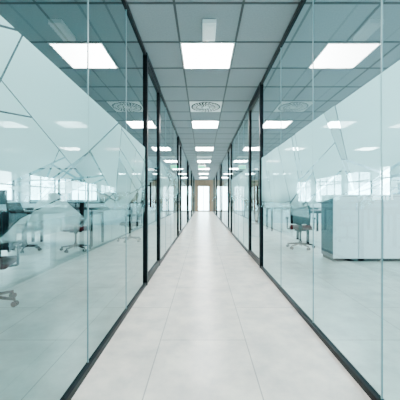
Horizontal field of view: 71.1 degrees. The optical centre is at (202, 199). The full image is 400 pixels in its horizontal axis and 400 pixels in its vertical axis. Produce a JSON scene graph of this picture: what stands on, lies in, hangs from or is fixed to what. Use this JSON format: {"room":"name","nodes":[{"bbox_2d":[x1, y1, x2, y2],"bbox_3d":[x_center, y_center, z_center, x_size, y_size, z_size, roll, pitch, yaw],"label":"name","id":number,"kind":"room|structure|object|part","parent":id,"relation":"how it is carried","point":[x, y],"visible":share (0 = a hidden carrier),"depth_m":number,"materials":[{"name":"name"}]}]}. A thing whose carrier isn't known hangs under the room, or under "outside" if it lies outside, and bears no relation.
{"room":"office corridor","nodes":[
{"label":"office corridor","id":0,"kind":"room"},
{"bbox_2d":[0,169,116,209],"bbox_3d":[-7.300,-0.360,10.800,0.200,2.700,26.400,0,0,0],"label":"wall","id":1,"kind":"structure","parent":0,"point":[45,172],"depth_m":14.50,"materials":[{"name":"white paint"}]},
{"bbox_2d":[5,180,14,200],"bbox_3d":[-7.300,-0.535,9.800,0.060,1.150,2.000,0,0,0],"label":"frame","id":2,"kind":"object","parent":1,"relation":"attached to","point":[13,181],"visible":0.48,"depth_m":10.75,"materials":[{"name":"white metal"}]},
{"bbox_2d":[31,174,66,200],"bbox_3d":[-7.300,-0.535,13.200,0.060,1.150,3.600,0,0,0],"label":"frame","id":3,"kind":"object","parent":1,"relation":"attached to","point":[41,176],"visible":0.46,"depth_m":12.61,"materials":[{"name":"white metal"}]},
{"bbox_2d":[72,181,97,200],"bbox_3d":[-7.300,-0.535,17.400,0.060,1.150,4.000,0,0,0],"label":"frame","id":4,"kind":"object","parent":1,"relation":"attached to","point":[85,190],"visible":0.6,"depth_m":17.37,"materials":[{"name":"white metal"}]},
{"bbox_2d":[20,156,154,224],"bbox_3d":[-3.950,-0.360,11.060,6.500,2.700,0.120,0,0,0],"label":"wall","id":5,"kind":"structure","parent":0,"point":[111,217],"depth_m":11.00,"materials":[{"name":"white paint"}]},
{"bbox_2d":[29,168,154,203],"bbox_3d":[-3.950,-0.560,11.060,5.860,1.400,0.060,0,0,0],"label":"frame","id":6,"kind":"object","parent":5,"relation":"attached to","point":[30,180],"visible":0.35,"depth_m":11.03,"materials":[{"name":"white metal"}]},
{"bbox_2d":[0,212,399,399],"bbox_3d":[0.200,1.065,10.800,15.200,0.150,26.800,0,0,0],"label":"floor","id":7,"kind":"structure","parent":0,"point":[209,323],"depth_m":2.30,"materials":[{"name":"tile"}]},
{"bbox_2d":[0,211,23,306],"bbox_3d":[-2.007,0.551,2.620,0.542,0.877,0.594,0,0,-20],"label":"office chair","id":8,"kind":"object","parent":7,"relation":"on","point":[8,221],"visible":1,"depth_m":2.82,"materials":[{"name":"black plastic"}]},
{"bbox_3d":[-2.000,0.590,2.600,0.413,0.060,0.413,0,0,-20],"label":"seat","id":9,"kind":"part","parent":8,"relation":"part of","materials":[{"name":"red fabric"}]},
{"bbox_3d":[-2.084,0.311,2.831,0.366,0.396,0.144,0,0,-20],"label":"backrest","id":10,"kind":"part","parent":8,"relation":"part of","materials":[{"name":"fabric"}]},
{"bbox_2d":[0,210,34,241],"bbox_3d":[-4.750,0.615,6.300,1.600,0.750,0.800,0,0,0],"label":"office desk","id":11,"kind":"object","parent":7,"relation":"on","point":[32,215],"visible":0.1,"depth_m":6.62,"materials":[{"name":"laminate"}]},
{"bbox_2d":[0,190,6,203],"bbox_3d":[-4.750,0.005,6.410,0.540,0.470,0.180,0,0,0],"label":"computer monitor","id":12,"kind":"object","parent":11,"relation":"on","point":[3,193],"visible":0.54,"depth_m":6.38,"materials":[{"name":"black plastic"}]},
{"bbox_2d":[5,203,42,252],"bbox_3d":[-3.456,0.521,5.428,0.580,0.938,0.635,0,0,15],"label":"office chair","id":13,"kind":"object","parent":7,"relation":"on","point":[20,216],"visible":0.68,"depth_m":5.21,"materials":[{"name":"black plastic"}]},
{"bbox_3d":[-3.518,0.263,5.196,0.392,0.423,0.155,0,0,15],"label":"backrest","id":14,"kind":"part","parent":13,"relation":"part of","materials":[{"name":"fabric"}]},
{"bbox_3d":[-3.450,0.562,5.450,0.442,0.064,0.442,0,0,15],"label":"seat","id":15,"kind":"part","parent":13,"relation":"part of","materials":[{"name":"fabric"}]},
{"bbox_2d":[23,207,82,225],"bbox_3d":[-4.750,0.615,9.000,1.600,0.750,0.800,0,0,0],"label":"office desk","id":16,"kind":"object","parent":7,"relation":"on","point":[30,208],"visible":0.39,"depth_m":8.96,"materials":[{"name":"laminate"}]},
{"bbox_2d":[48,193,64,206],"bbox_3d":[-4.750,0.005,9.110,0.540,0.470,0.180,0,0,0],"label":"computer monitor","id":17,"kind":"object","parent":16,"relation":"on","point":[57,198],"visible":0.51,"depth_m":9.08,"materials":[{"name":"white plastic"}]},
{"bbox_2d":[22,210,106,246],"bbox_3d":[-3.100,0.615,6.300,1.600,0.750,0.800,0,0,0],"label":"office desk","id":18,"kind":"object","parent":7,"relation":"on","point":[41,212],"visible":0.77,"depth_m":6.28,"materials":[{"name":"laminate"}]},
{"bbox_2d":[59,203,91,252],"bbox_3d":[-2.490,0.521,5.479,0.580,0.938,0.635,0,0,-25],"label":"office chair","id":19,"kind":"object","parent":7,"relation":"on","point":[75,214],"visible":0.98,"depth_m":5.28,"materials":[{"name":"black plastic"}]},
{"bbox_3d":[-2.500,0.562,5.500,0.442,0.064,0.442,0,0,-25],"label":"seat","id":20,"kind":"part","parent":19,"relation":"part of","materials":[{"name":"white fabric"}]},
{"bbox_3d":[-2.389,0.263,5.261,0.392,0.423,0.155,0,0,-25],"label":"backrest","id":21,"kind":"part","parent":19,"relation":"part of","materials":[{"name":"fabric"}]},
{"bbox_2d":[78,207,133,231],"bbox_3d":[-3.100,0.615,9.000,1.600,0.750,0.800,0,0,0],"label":"office desk","id":22,"kind":"object","parent":7,"relation":"on","point":[90,208],"visible":0.56,"depth_m":8.96,"materials":[{"name":"laminate"}]},
{"bbox_2d":[99,193,115,206],"bbox_3d":[-3.100,0.005,9.110,0.540,0.470,0.180,0,0,0],"label":"computer monitor","id":23,"kind":"object","parent":22,"relation":"on","point":[103,198],"visible":0.77,"depth_m":9.08,"materials":[{"name":"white plastic"}]},
{"bbox_2d":[60,0,194,399],"bbox_3d":[-0.670,-0.357,10.725,0.050,2.695,26.250,0,0,0],"label":"channel","id":24,"kind":"object","parent":7,"relation":"on","point":[70,392],"visible":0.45,"depth_m":3.23,"materials":[{"name":"black metal"}]},
{"bbox_2d":[87,0,190,362],"bbox_3d":[-0.670,-0.357,10.633,0.008,2.605,24.471,0,0,0],"label":"joint","id":25,"kind":"object","parent":24,"relation":"attached to","point":[87,0],"visible":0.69,"depth_m":1.63,"materials":[{"name":"clear glass"}]},
{"bbox_2d":[160,161,177,207],"bbox_3d":[-0.666,-0.230,5.850,0.001,0.754,3.174,0,0,0],"label":"film","id":26,"kind":"object","parent":25,"relation":"attached to","point":[171,175],"visible":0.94,"depth_m":5.41,"materials":[{"name":"white plastic"}]},
{"bbox_2d":[182,181,186,203],"bbox_3d":[-0.666,-0.230,10.200,0.001,0.754,3.474,0,0,0],"label":"film","id":27,"kind":"object","parent":25,"relation":"attached to","point":[184,185],"visible":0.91,"depth_m":10.08,"materials":[{"name":"white plastic"}]},
{"bbox_2d":[148,56,159,281],"bbox_3d":[-0.670,-0.362,3.740,0.050,2.685,0.920,0,0,0],"label":"frame","id":28,"kind":"object","parent":24,"relation":"attached to","point":[151,72],"visible":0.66,"depth_m":4.16,"materials":[{"name":"black metal"}]},
{"bbox_2d":[141,182,150,207],"bbox_3d":[-0.670,-0.060,3.310,0.122,0.300,0.022,0,0,0],"label":"handle","id":29,"kind":"object","parent":28,"relation":"attached to","point":[141,182],"visible":0.66,"depth_m":3.30,"materials":[{"name":"black metal"}]},
{"bbox_2d":[150,75,157,265],"bbox_3d":[-0.670,-0.345,3.740,0.001,2.490,0.840,0,0,0],"label":"pane","id":30,"kind":"object","parent":28,"relation":"attached to","point":[154,94],"visible":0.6,"depth_m":3.95,"materials":[{"name":"clear glass"}]},
{"bbox_2d":[160,94,165,260],"bbox_3d":[-0.670,-0.357,4.613,0.001,2.635,0.825,0,0,0],"label":"pane","id":31,"kind":"object","parent":24,"relation":"in","point":[162,105],"visible":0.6,"depth_m":4.63,"materials":[{"name":"clear glass"}]},
{"bbox_2d":[166,109,170,251],"bbox_3d":[-0.670,-0.357,5.438,0.001,2.635,0.825,0,0,0],"label":"pane","id":32,"kind":"object","parent":24,"relation":"attached to","point":[168,120],"visible":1,"depth_m":5.44,"materials":[{"name":"clear glass"}]},
{"bbox_2d":[171,121,174,244],"bbox_3d":[-0.670,-0.357,6.262,0.001,2.635,0.825,0,0,0],"label":"pane","id":33,"kind":"object","parent":24,"relation":"attached to","point":[172,126],"visible":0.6,"depth_m":6.15,"materials":[{"name":"clear glass"}]},
{"bbox_2d":[175,131,177,238],"bbox_3d":[-0.670,-0.357,7.088,0.001,2.635,0.825,0,0,0],"label":"pane","id":34,"kind":"object","parent":24,"relation":"in","point":[176,136],"visible":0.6,"depth_m":7.08,"materials":[{"name":"clear glass"}]},
{"bbox_2d":[182,149,182,228],"bbox_3d":[-0.670,-0.357,8.850,0.001,2.635,0.900,0,0,0],"label":"pane","id":35,"kind":"object","parent":24,"relation":"in","point":[182,149],"visible":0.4,"depth_m":9.15,"materials":[{"name":"clear glass"}]},
{"bbox_2d":[183,151,184,227],"bbox_3d":[-0.670,-0.357,9.750,0.001,2.635,0.900,0,0,0],"label":"pane","id":36,"kind":"object","parent":24,"relation":"attached to","point":[183,151],"visible":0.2,"depth_m":9.62,"materials":[{"name":"clear glass"}]},
{"bbox_2d":[185,156,185,224],"bbox_3d":[-0.670,-0.357,10.650,0.001,2.635,0.900,0,0,0],"label":"pane","id":37,"kind":"object","parent":24,"relation":"attached to","point":[185,156],"visible":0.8,"depth_m":10.72,"materials":[{"name":"clear glass"}]},
{"bbox_2d":[186,159,186,223],"bbox_3d":[-0.670,-0.357,11.550,0.001,2.635,0.900,0,0,0],"label":"pane","id":38,"kind":"object","parent":24,"relation":"in","point":[186,159],"visible":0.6,"depth_m":11.37,"materials":[{"name":"clear glass"}]},
{"bbox_2d":[188,162,188,221],"bbox_3d":[-0.670,-0.362,12.450,0.050,2.685,0.900,0,0,0],"label":"pane","id":39,"kind":"object","parent":24,"relation":"attached to","point":[188,162],"visible":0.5,"depth_m":12.86,"materials":[{"name":"clear glass"}]},
{"bbox_2d":[189,166,189,218],"bbox_3d":[-0.670,-0.357,13.417,0.001,2.635,1.033,0,0,0],"label":"pane","id":40,"kind":"object","parent":24,"relation":"in","point":[189,166],"visible":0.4,"depth_m":13.89,"materials":[{"name":"clear glass"}]},
{"bbox_2d":[192,174,192,214],"bbox_3d":[-0.670,-0.357,17.417,0.001,2.635,1.033,0,0,0],"label":"pane","id":41,"kind":"object","parent":24,"relation":"in","point":[192,174],"visible":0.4,"depth_m":17.87,"materials":[{"name":"clear glass"}]},
{"bbox_3d":[-0.670,-0.362,7.950,0.050,2.685,0.900,0,0,0],"label":"frame","id":42,"kind":"object","parent":24,"relation":"attached to","visible":0},
{"bbox_2d":[179,144,180,231],"bbox_3d":[-0.670,-0.345,7.950,0.001,2.490,0.820,0,0,0],"label":"pane","id":43,"kind":"object","parent":42,"relation":"attached to","point":[179,144],"visible":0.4,"depth_m":7.98,"materials":[{"name":"clear glass"}]},
{"bbox_2d":[117,204,141,242],"bbox_3d":[-1.728,0.521,6.704,0.635,0.938,0.580,0,0,-10],"label":"office chair","id":44,"kind":"object","parent":7,"relation":"on","point":[130,224],"visible":0.91,"depth_m":6.60,"materials":[{"name":"black plastic"}]},
{"bbox_3d":[-1.750,0.562,6.700,0.442,0.064,0.442,0,0,-10],"label":"seat","id":45,"kind":"part","parent":44,"relation":"part of","materials":[{"name":"fabric"}]},
{"bbox_3d":[-1.491,0.263,6.746,0.155,0.423,0.392,0,0,-10],"label":"backrest","id":46,"kind":"part","parent":44,"relation":"part of","materials":[{"name":"fabric"}]},
{"bbox_2d":[264,207,320,230],"bbox_3d":[2.900,0.615,9.200,1.600,0.750,0.800,0,0,0],"label":"office desk","id":47,"kind":"object","parent":7,"relation":"on","point":[267,208],"visible":0.8,"depth_m":8.87,"materials":[{"name":"laminate"}]},
{"bbox_2d":[282,193,298,206],"bbox_3d":[2.900,0.005,9.310,0.540,0.470,0.180,0,0,0],"label":"computer monitor","id":48,"kind":"object","parent":47,"relation":"on","point":[294,199],"visible":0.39,"depth_m":9.28,"materials":[{"name":"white plastic"}]},
{"bbox_2d":[214,0,383,399],"bbox_3d":[0.850,-0.357,10.725,0.050,2.695,26.250,0,0,0],"label":"channel","id":49,"kind":"object","parent":7,"relation":"on","point":[362,382],"visible":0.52,"depth_m":3.11,"materials":[{"name":"black metal"}]},
{"bbox_2d":[217,172,217,215],"bbox_3d":[0.850,-0.357,16.483,0.001,2.635,1.033,0,0,0],"label":"pane","id":50,"kind":"object","parent":49,"relation":"in","point":[217,172],"visible":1,"depth_m":16.41,"materials":[{"name":"clear glass"}]},
{"bbox_2d":[218,170,218,216],"bbox_3d":[0.850,-0.357,15.450,0.001,2.635,1.033,0,0,0],"label":"pane","id":51,"kind":"object","parent":49,"relation":"attached to","point":[218,170],"visible":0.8,"depth_m":15.35,"materials":[{"name":"clear glass"}]},
{"bbox_2d":[219,168,219,218],"bbox_3d":[0.850,-0.357,14.417,0.001,2.635,1.033,0,0,0],"label":"pane","id":52,"kind":"object","parent":49,"relation":"in","point":[219,168],"visible":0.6,"depth_m":14.42,"materials":[{"name":"clear glass"}]},
{"bbox_2d":[221,162,222,221],"bbox_3d":[0.850,-0.357,12.537,0.001,2.635,0.925,0,0,0],"label":"pane","id":53,"kind":"object","parent":49,"relation":"in","point":[222,162],"visible":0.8,"depth_m":12.54,"materials":[{"name":"clear glass"}]},
{"bbox_2d":[223,160,223,222],"bbox_3d":[0.850,-0.357,11.613,0.001,2.635,0.925,0,0,0],"label":"pane","id":54,"kind":"object","parent":49,"relation":"attached to","point":[223,160],"visible":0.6,"depth_m":11.61,"materials":[{"name":"clear glass"}]},
{"bbox_2d":[224,156,225,224],"bbox_3d":[0.850,-0.357,10.688,0.001,2.635,0.925,0,0,0],"label":"pane","id":55,"kind":"object","parent":49,"relation":"attached to","point":[225,156],"visible":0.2,"depth_m":10.58,"materials":[{"name":"clear glass"}]},
{"bbox_2d":[226,152,227,227],"bbox_3d":[0.850,-0.357,9.762,0.001,2.635,0.925,0,0,0],"label":"pane","id":56,"kind":"object","parent":49,"relation":"in","point":[227,152],"visible":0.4,"depth_m":9.71,"materials":[{"name":"clear glass"}]},
{"bbox_2d":[228,145,229,230],"bbox_3d":[0.850,-0.362,8.850,0.050,2.685,0.900,0,0,0],"label":"frame","id":57,"kind":"object","parent":49,"relation":"attached to","point":[229,145],"visible":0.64,"depth_m":9.26,"materials":[{"name":"black metal"}]},
{"bbox_2d":[229,150,229,227],"bbox_3d":[0.850,-0.345,8.850,0.001,2.490,0.820,0,0,0],"label":"pane","id":58,"kind":"object","parent":57,"relation":"attached to","point":[229,150],"visible":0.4,"depth_m":8.98,"materials":[{"name":"clear glass"}]},
{"bbox_2d":[231,140,233,233],"bbox_3d":[0.850,-0.357,7.981,0.001,2.635,0.838,0,0,0],"label":"pane","id":59,"kind":"object","parent":49,"relation":"in","point":[232,144],"visible":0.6,"depth_m":8.07,"materials":[{"name":"clear glass"}]},
{"bbox_2d":[234,132,237,238],"bbox_3d":[0.850,-0.357,7.144,0.001,2.635,0.838,0,0,0],"label":"pane","id":60,"kind":"object","parent":49,"relation":"attached to","point":[236,136],"visible":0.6,"depth_m":7.10,"materials":[{"name":"clear glass"}]},
{"bbox_2d":[238,122,242,243],"bbox_3d":[0.850,-0.357,6.306,0.001,2.635,0.837,0,0,0],"label":"pane","id":61,"kind":"object","parent":49,"relation":"attached to","point":[240,131],"visible":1,"depth_m":6.35,"materials":[{"name":"clear glass"}]},
{"bbox_2d":[243,113,247,249],"bbox_3d":[0.850,-0.357,5.469,0.001,2.635,0.838,0,0,0],"label":"pane","id":62,"kind":"object","parent":49,"relation":"in","point":[245,121],"visible":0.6,"depth_m":5.60,"materials":[{"name":"clear glass"}]},
{"bbox_2d":[249,85,258,265],"bbox_3d":[0.850,-0.362,4.575,0.050,2.685,0.950,0,0,0],"label":"frame","id":63,"kind":"object","parent":49,"relation":"attached to","point":[255,98],"visible":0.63,"depth_m":5.01,"materials":[{"name":"black metal"}]},
{"bbox_2d":[251,106,253,250],"bbox_3d":[0.850,-0.345,4.575,0.001,2.490,0.870,0,0,0],"label":"pane","id":64,"kind":"object","parent":63,"relation":"attached to","point":[252,109],"visible":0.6,"depth_m":4.91,"materials":[{"name":"clear glass"}]},
{"bbox_2d":[256,186,264,205],"bbox_3d":[0.850,-0.060,4.130,0.122,0.300,0.022,0,0,0],"label":"handle","id":65,"kind":"object","parent":63,"relation":"attached to","point":[257,188],"visible":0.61,"depth_m":4.12,"materials":[{"name":"black metal"}]},
{"bbox_2d":[313,0,382,398],"bbox_3d":[0.850,-0.357,10.488,0.008,2.605,24.779,0,0,0],"label":"joint","id":66,"kind":"object","parent":49,"relation":"attached to","point":[313,0],"visible":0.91,"depth_m":1.33,"materials":[{"name":"clear glass"}]},
{"bbox_2d":[217,188,219,202],"bbox_3d":[0.846,-0.230,15.450,0.001,0.754,2.974,0,0,0],"label":"film","id":67,"kind":"object","parent":66,"relation":"attached to","point":[218,192],"visible":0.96,"depth_m":15.28,"materials":[{"name":"white plastic"}]},
{"bbox_2d":[221,182,227,203],"bbox_3d":[0.846,-0.230,11.149,0.001,0.754,3.572,0,0,0],"label":"film","id":68,"kind":"object","parent":66,"relation":"attached to","point":[223,192],"visible":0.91,"depth_m":11.02,"materials":[{"name":"white plastic"}]},
{"bbox_2d":[262,60,399,197],"bbox_3d":[0.846,-0.230,0.820,0.001,0.754,6.434,0,0,0],"label":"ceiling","id":69,"kind":"structure","parent":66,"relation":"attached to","point":[369,118],"depth_m":1.67,"materials":[{"name":"white paint"}]},
{"bbox_3d":[0.850,-0.362,13.450,0.050,2.685,0.900,0,0,0],"label":"frame","id":70,"kind":"object","parent":49,"relation":"attached to","visible":0},
{"bbox_2d":[220,167,220,218],"bbox_3d":[0.850,-0.345,13.450,0.001,2.490,0.820,0,0,0],"label":"pane","id":71,"kind":"object","parent":70,"relation":"attached to","point":[220,167],"visible":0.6,"depth_m":13.60,"materials":[{"name":"clear glass"}]},
{"bbox_3d":[0.850,-0.362,17.450,0.050,2.685,0.900,0,0,0],"label":"frame","id":72,"kind":"object","parent":49,"relation":"attached to","visible":0},
{"bbox_2d":[216,175,216,213],"bbox_3d":[0.850,-0.345,17.450,0.001,2.490,0.820,0,0,0],"label":"pane","id":73,"kind":"object","parent":72,"relation":"attached to","point":[216,175],"visible":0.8,"depth_m":17.63,"materials":[{"name":"clear glass"}]},
{"bbox_2d":[285,203,315,250],"bbox_3d":[1.992,0.521,5.729,0.580,0.938,0.635,0,0,20],"label":"office chair","id":74,"kind":"object","parent":7,"relation":"on","point":[300,213],"visible":0.93,"depth_m":5.51,"materials":[{"name":"black plastic"}]},
{"bbox_3d":[2.000,0.562,5.750,0.442,0.064,0.442,0,0,20],"label":"seat","id":75,"kind":"part","parent":74,"relation":"part of","materials":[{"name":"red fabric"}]},
{"bbox_3d":[1.910,0.263,5.503,0.392,0.423,0.155,0,0,20],"label":"backrest","id":76,"kind":"part","parent":74,"relation":"part of","materials":[{"name":"fabric"}]},
{"bbox_2d":[296,209,320,242],"bbox_3d":[3.000,0.615,6.700,1.400,0.750,0.800,0,0,0],"label":"office desk","id":77,"kind":"object","parent":7,"relation":"on","point":[315,210],"visible":0.06,"depth_m":6.40,"materials":[{"name":"laminate"}]},
{"bbox_2d":[321,195,383,260],"bbox_3d":[2.480,0.453,4.690,0.800,1.075,0.490,0,0,0],"label":"storage cabinet","id":78,"kind":"object","parent":7,"relation":"on","point":[350,224],"visible":0.85,"depth_m":4.47,"materials":[{"name":"white plastic"}]},
{"bbox_3d":[2.280,0.440,4.480,0.392,0.990,0.020,0,0,0],"label":"door","id":79,"kind":"part","parent":78,"relation":"part of","materials":[{"name":"paint"}]},
{"bbox_3d":[2.680,0.440,4.480,0.392,0.990,0.020,0,0,0],"label":"door","id":80,"kind":"part","parent":78,"relation":"part of","materials":[{"name":"paint"}]},
{"bbox_2d":[380,195,399,260],"bbox_3d":[3.282,0.453,4.690,0.800,1.075,0.490,0,0,0],"label":"storage cabinet","id":81,"kind":"object","parent":7,"relation":"on","point":[391,203],"visible":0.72,"depth_m":4.47,"materials":[{"name":"white plastic"}]},
{"bbox_2d":[0,0,399,179],"bbox_3d":[0.200,-1.785,10.800,15.200,0.150,26.800,0,0,0],"label":"ceiling","id":82,"kind":"structure","parent":0,"point":[154,22],"depth_m":3.25,"materials":[{"name":"tile"}]},
{"bbox_2d":[0,0,399,179],"bbox_3d":[0.200,-1.708,10.800,14.800,0.004,26.400,0,0,0],"label":"trim","id":83,"kind":"structure","parent":82,"relation":"attached to","point":[104,2],"depth_m":3.03,"materials":[{"name":"metal"}]},
{"bbox_2d":[196,147,212,149],"bbox_3d":[0.050,-1.703,9.330,0.560,0.004,0.560,0,0,0],"label":"ceiling light","id":84,"kind":"object","parent":82,"relation":"in","point":[197,148],"visible":1,"depth_m":9.25,"materials":[{"name":"white plastic"}]},
{"bbox_2d":[192,121,217,127],"bbox_3d":[0.050,-1.703,6.330,0.560,0.004,0.560,0,0,0],"label":"ceiling light","id":85,"kind":"object","parent":82,"relation":"in","point":[196,124],"visible":1,"depth_m":6.31,"materials":[{"name":"white plastic"}]},
{"bbox_2d":[189,101,221,111],"bbox_3d":[0.050,-1.699,5.130,0.570,0.013,0.570,0,0,0],"label":"ceiling vent","id":86,"kind":"object","parent":82,"relation":"in","point":[195,106],"visible":1,"depth_m":5.08,"materials":[{"name":"white plastic"}]},
{"bbox_2d":[180,43,234,68],"bbox_3d":[0.050,-1.703,3.330,0.596,0.005,0.596,0,0,0],"label":"frame","id":87,"kind":"object","parent":82,"relation":"attached to","point":[180,43],"visible":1,"depth_m":3.26,"materials":[{"name":"white plastic"}]},
{"bbox_2d":[182,44,232,67],"bbox_3d":[0.050,-1.703,3.330,0.560,0.004,0.560,0,0,0],"label":"diffuser","id":88,"kind":"object","parent":87,"relation":"attached to","point":[195,55],"visible":1,"depth_m":3.30,"materials":[{"name":"white plastic"}]},
{"bbox_2d":[202,19,215,40],"bbox_3d":[0.060,-1.684,2.790,0.130,0.052,0.300,0,0,0],"label":"emergency light","id":89,"kind":"object","parent":82,"relation":"attached to","point":[208,25],"visible":1,"depth_m":2.72,"materials":[{"name":"white plastic"}]},
{"bbox_2d":[119,180,288,211],"bbox_3d":[0.200,-0.360,23.925,14.800,2.700,0.150,0,0,0],"label":"wall","id":90,"kind":"structure","parent":0,"point":[122,184],"depth_m":23.85,"materials":[{"name":"beige paint"}]},
{"bbox_2d":[198,186,208,211],"bbox_3d":[0.050,-0.110,23.930,1.000,2.200,0.060,0,0,0],"label":"frame","id":91,"kind":"object","parent":90,"relation":"attached to","point":[203,210],"visible":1,"depth_m":23.90,"materials":[{"name":"white wood"}]},
{"bbox_2d":[231,168,247,205],"bbox_3d":[0.846,-0.230,6.725,0.001,0.754,3.224,0,0,0],"label":"film","id":92,"kind":"object","parent":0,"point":[242,184],"visible":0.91,"depth_m":6.32,"materials":[{"name":"white plastic"}]},
{"bbox_2d":[252,160,379,222],"bbox_3d":[4.240,-0.360,12.060,6.720,2.700,0.120,0,0,0],"label":"wall","id":93,"kind":"structure","parent":0,"point":[279,216],"depth_m":12.00,"materials":[{"name":"white paint"}]},
{"bbox_2d":[252,171,371,202],"bbox_3d":[4.240,-0.560,12.060,6.080,1.400,0.060,0,0,0],"label":"frame","id":94,"kind":"object","parent":93,"relation":"attached to","point":[252,171],"visible":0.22,"depth_m":12.03,"materials":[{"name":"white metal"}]},
{"bbox_2d":[298,161,399,201],"bbox_3d":[7.700,-0.360,10.800,0.200,2.700,26.400,0,0,0],"label":"wall","id":95,"kind":"structure","parent":0,"point":[395,169],"depth_m":11.11,"materials":[{"name":"white paint"}]},
{"bbox_2d":[346,172,389,194],"bbox_3d":[7.700,-0.660,13.200,0.060,1.600,3.600,0,0,0],"label":"frame","id":96,"kind":"object","parent":95,"relation":"attached to","point":[347,172],"visible":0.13,"depth_m":13.82,"materials":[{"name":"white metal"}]},
{"label":"pane","id":97,"kind":"object","parent":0,"visible":0},
{"bbox_2d":[0,15,144,197],"bbox_3d":[-0.666,-0.230,0.410,0.001,0.754,5.614,0,0,0],"label":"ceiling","id":98,"kind":"structure","parent":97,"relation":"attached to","point":[55,102],"depth_m":1.22,"materials":[{"name":"white paint"}]}
]}

